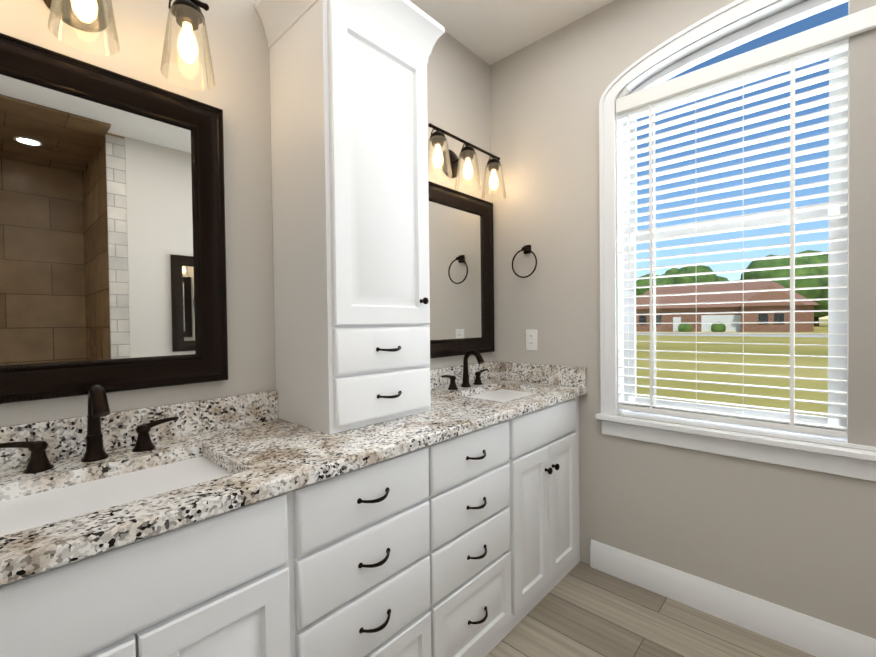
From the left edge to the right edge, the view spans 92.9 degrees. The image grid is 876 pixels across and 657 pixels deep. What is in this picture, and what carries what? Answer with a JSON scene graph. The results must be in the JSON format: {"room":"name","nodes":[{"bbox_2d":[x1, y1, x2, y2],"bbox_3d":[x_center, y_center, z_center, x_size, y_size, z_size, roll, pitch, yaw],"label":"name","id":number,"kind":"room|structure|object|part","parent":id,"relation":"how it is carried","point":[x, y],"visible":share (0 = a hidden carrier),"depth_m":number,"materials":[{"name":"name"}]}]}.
{"room":"bathroom","nodes":[
{"label":"bathroom","id":0,"kind":"room"},
{"bbox_2d":[0,0,492,426],"bbox_3d":[-0.495,-0.159,1.728,0.150,2.780,2.560,0,1,43],"label":"wall","id":1,"kind":"structure","parent":0,"point":[458,89],"depth_m":1.42,"materials":[{"name":"grey paint"}]},
{"bbox_2d":[0,33,227,403],"bbox_3d":[-0.943,-0.264,1.103,0.037,0.880,0.715,0,1,43],"label":"vanity mirror","id":2,"kind":"object","parent":1,"relation":"attached to","point":[112,240],"visible":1,"depth_m":1.14,"materials":[{"name":"brown mirror"}]},
{"bbox_2d":[43,0,214,89],"bbox_3d":[-0.892,-0.835,1.044,0.190,0.236,0.592,0,1,43],"label":"sconce","id":3,"kind":"object","parent":1,"relation":"attached to","point":[94,16],"visible":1,"depth_m":1.15,"materials":[{"name":"clear glass"}]},
{"bbox_2d":[0,361,491,468],"bbox_3d":[-0.426,0.270,1.676,0.020,0.102,2.256,0,1,43],"label":"backsplash","id":4,"kind":"structure","parent":1,"relation":"attached to","point":[65,437],"depth_m":1.23,"materials":[{"name":"stone"}]},
{"bbox_2d":[428,181,494,358],"bbox_3d":[0.080,-0.294,2.211,0.037,0.880,0.715,0,1,43],"label":"vanity mirror","id":5,"kind":"object","parent":1,"relation":"attached to","point":[461,255],"visible":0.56,"depth_m":2.27,"materials":[{"name":"brown mirror"}]},
{"bbox_2d":[428,123,505,200],"bbox_3d":[0.134,-0.840,2.156,0.190,0.236,0.592,0,1,43],"label":"sconce","id":6,"kind":"object","parent":1,"relation":"attached to","point":[449,161],"visible":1,"depth_m":2.13,"materials":[{"name":"clear glass"}]},
{"bbox_2d":[409,0,613,64],"bbox_3d":[0.994,-1.604,0.314,4.250,0.120,2.560,0,1,43],"label":"ceiling","id":7,"kind":"structure","parent":0,"point":[489,32],"depth_m":2.11,"materials":[{"name":"white paint"}]},
{"bbox_2d":[486,561,815,656],"bbox_3d":[1.028,1.295,0.361,4.250,0.120,2.560,0,1,43],"label":"floor","id":8,"kind":"structure","parent":0,"point":[581,609],"depth_m":1.68,"materials":[{"name":"brown wood"}]},
{"bbox_2d":[0,489,303,656],"bbox_3d":[-0.762,0.810,0.918,0.558,0.875,0.665,0,1,43],"label":"base cabinet","id":9,"kind":"object","parent":8,"relation":"on","point":[254,525],"depth_m":0.80,"materials":[{"name":"white wood"}]},
{"bbox_2d":[0,377,586,588],"bbox_3d":[-0.219,0.339,1.486,0.583,0.035,2.256,0,1,43],"label":"countertop","id":10,"kind":"structure","parent":9,"relation":"on","point":[277,457],"depth_m":1.02,"materials":[{"name":"stone"}]},
{"bbox_2d":[0,385,177,473],"bbox_3d":[-0.851,0.238,1.040,0.147,0.195,0.377,0,1,43],"label":"faucet","id":11,"kind":"object","parent":10,"relation":"on","point":[98,409],"visible":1,"depth_m":1.05,"materials":[{"name":"brown metal"}]},
{"bbox_2d":[0,449,235,532],"bbox_3d":[-0.715,0.447,0.920,0.355,0.175,0.500,0,1,43],"label":"sink","id":12,"kind":"object","parent":10,"relation":"in","point":[19,508],"depth_m":0.96,"materials":[{"name":"white ceramic"}]},
{"bbox_2d":[255,0,444,433],"bbox_3d":[-0.297,-0.411,1.532,0.402,1.464,0.550,0,1,43],"label":"cabinet","id":13,"kind":"object","parent":10,"relation":"on","point":[349,137],"visible":1,"depth_m":1.38,"materials":[{"name":"white wood"}]},
{"bbox_2d":[442,350,487,389],"bbox_3d":[0.179,0.207,2.156,0.147,0.195,0.377,0,1,43],"label":"faucet","id":14,"kind":"object","parent":10,"relation":"on","point":[465,375],"visible":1,"depth_m":2.17,"materials":[{"name":"brown metal"}]},
{"bbox_2d":[460,385,539,400],"bbox_3d":[0.315,0.417,2.037,0.355,0.175,0.500,0,1,43],"label":"sink","id":15,"kind":"object","parent":10,"relation":"in","point":[502,392],"depth_m":2.16,"materials":[{"name":"white ceramic"}]},
{"bbox_2d":[304,445,439,656],"bbox_3d":[-0.379,0.798,1.332,0.558,0.875,0.463,0,1,43],"label":"base cabinet","id":16,"kind":"object","parent":8,"relation":"on","point":[372,536],"depth_m":1.14,"materials":[{"name":"white wood"}]},
{"bbox_2d":[436,421,519,656],"bbox_3d":[-0.065,0.789,1.672,0.558,0.875,0.464,0,1,43],"label":"base cabinet","id":17,"kind":"object","parent":8,"relation":"on","point":[480,526],"depth_m":1.49,"materials":[{"name":"white wood"}]},
{"bbox_2d":[516,397,579,620],"bbox_3d":[0.317,0.778,2.087,0.558,0.875,0.664,0,1,43],"label":"base cabinet","id":18,"kind":"object","parent":8,"relation":"on","point":[547,441],"depth_m":1.86,"materials":[{"name":"white wood"}]},
{"bbox_2d":[490,0,875,638],"bbox_3d":[1.424,-0.180,1.596,2.850,2.780,0.150,0,1,43],"label":"wall","id":19,"kind":"structure","parent":0,"point":[802,541],"depth_m":1.93,"materials":[{"name":"grey paint"}]},
{"bbox_2d":[512,245,536,277],"bbox_3d":[0.488,-0.373,2.318,0.161,0.186,0.049,0,1,43],"label":"towel ring","id":20,"kind":"object","parent":19,"relation":"attached to","point":[525,249],"visible":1,"depth_m":2.31,"materials":[{"name":"brown metal"}]},
{"bbox_2d":[526,330,536,349],"bbox_3d":[0.522,0.064,2.326,0.072,0.116,0.008,0,1,43],"label":"electrical outlet plate","id":21,"kind":"object","parent":19,"relation":"attached to","point":[531,339],"visible":1,"depth_m":2.32,"materials":[{"name":"white plastic"}]},
{"bbox_2d":[492,361,586,388],"bbox_3d":[0.545,0.248,2.301,0.560,0.102,0.020,0,1,43],"label":"backsplash","id":22,"kind":"structure","parent":19,"relation":"attached to","point":[511,371],"depth_m":2.27,"materials":[{"name":"stone"}]},
{"bbox_2d":[590,539,875,656],"bbox_3d":[1.548,1.145,1.404,2.098,0.135,0.015,0,1,43],"label":"baseboard","id":23,"kind":"structure","parent":19,"relation":"attached to","point":[813,636],"depth_m":1.70,"materials":[{"name":"white wood"}]},
{"bbox_2d":[595,0,875,481],"bbox_3d":[1.508,-0.400,1.479,1.850,1.848,0.190,0,1,43],"label":"window","id":24,"kind":"structure","parent":19,"relation":"in","point":[652,90],"depth_m":1.71,"materials":[{"name":"white"}]},
{"bbox_3d":[1.522,-1.166,1.492,1.646,0.153,0.047,0,1,43],"label":"arch frame","id":25,"kind":"part","parent":24,"relation":"part of","materials":[{"name":"white plastic"}]},
{"label":"outside","id":26,"kind":"structure","parent":0,"visible":0},
{"bbox_2d":[636,319,827,416],"bbox_3d":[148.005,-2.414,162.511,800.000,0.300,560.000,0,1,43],"label":"ground","id":27,"kind":"structure","parent":26,"point":[772,371],"depth_m":15.39,"materials":[{"name":"green plant"}]},
{"bbox_2d":[678,322,725,331],"bbox_3d":[36.908,-0.041,58.363,5.712,1.800,1.912,0,1,43],"label":"bushes","id":28,"kind":"object","parent":27,"relation":"on","point":[687,328],"depth_m":57.09,"materials":[{"name":"green plant"}]},
{"bbox_2d":[636,281,819,331],"bbox_3d":[40.495,-3.145,62.059,23.000,7.000,12.400,0,1,33],"label":"house","id":29,"kind":"structure","parent":27,"relation":"on","point":[751,317],"depth_m":58.27,"materials":[{"name":"brick"}]},
{"bbox_2d":[636,250,827,326],"bbox_3d":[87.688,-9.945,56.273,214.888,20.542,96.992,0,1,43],"label":"tree","id":30,"kind":"object","parent":27,"relation":"on","point":[801,271],"depth_m":80.32,"materials":[{"name":"green plant"}]},
{"bbox_2d":[636,333,827,336],"bbox_3d":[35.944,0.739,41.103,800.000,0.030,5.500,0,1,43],"label":"road","id":31,"kind":"structure","parent":27,"relation":"on","point":[752,335],"depth_m":44.30,"materials":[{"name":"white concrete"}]}
]}

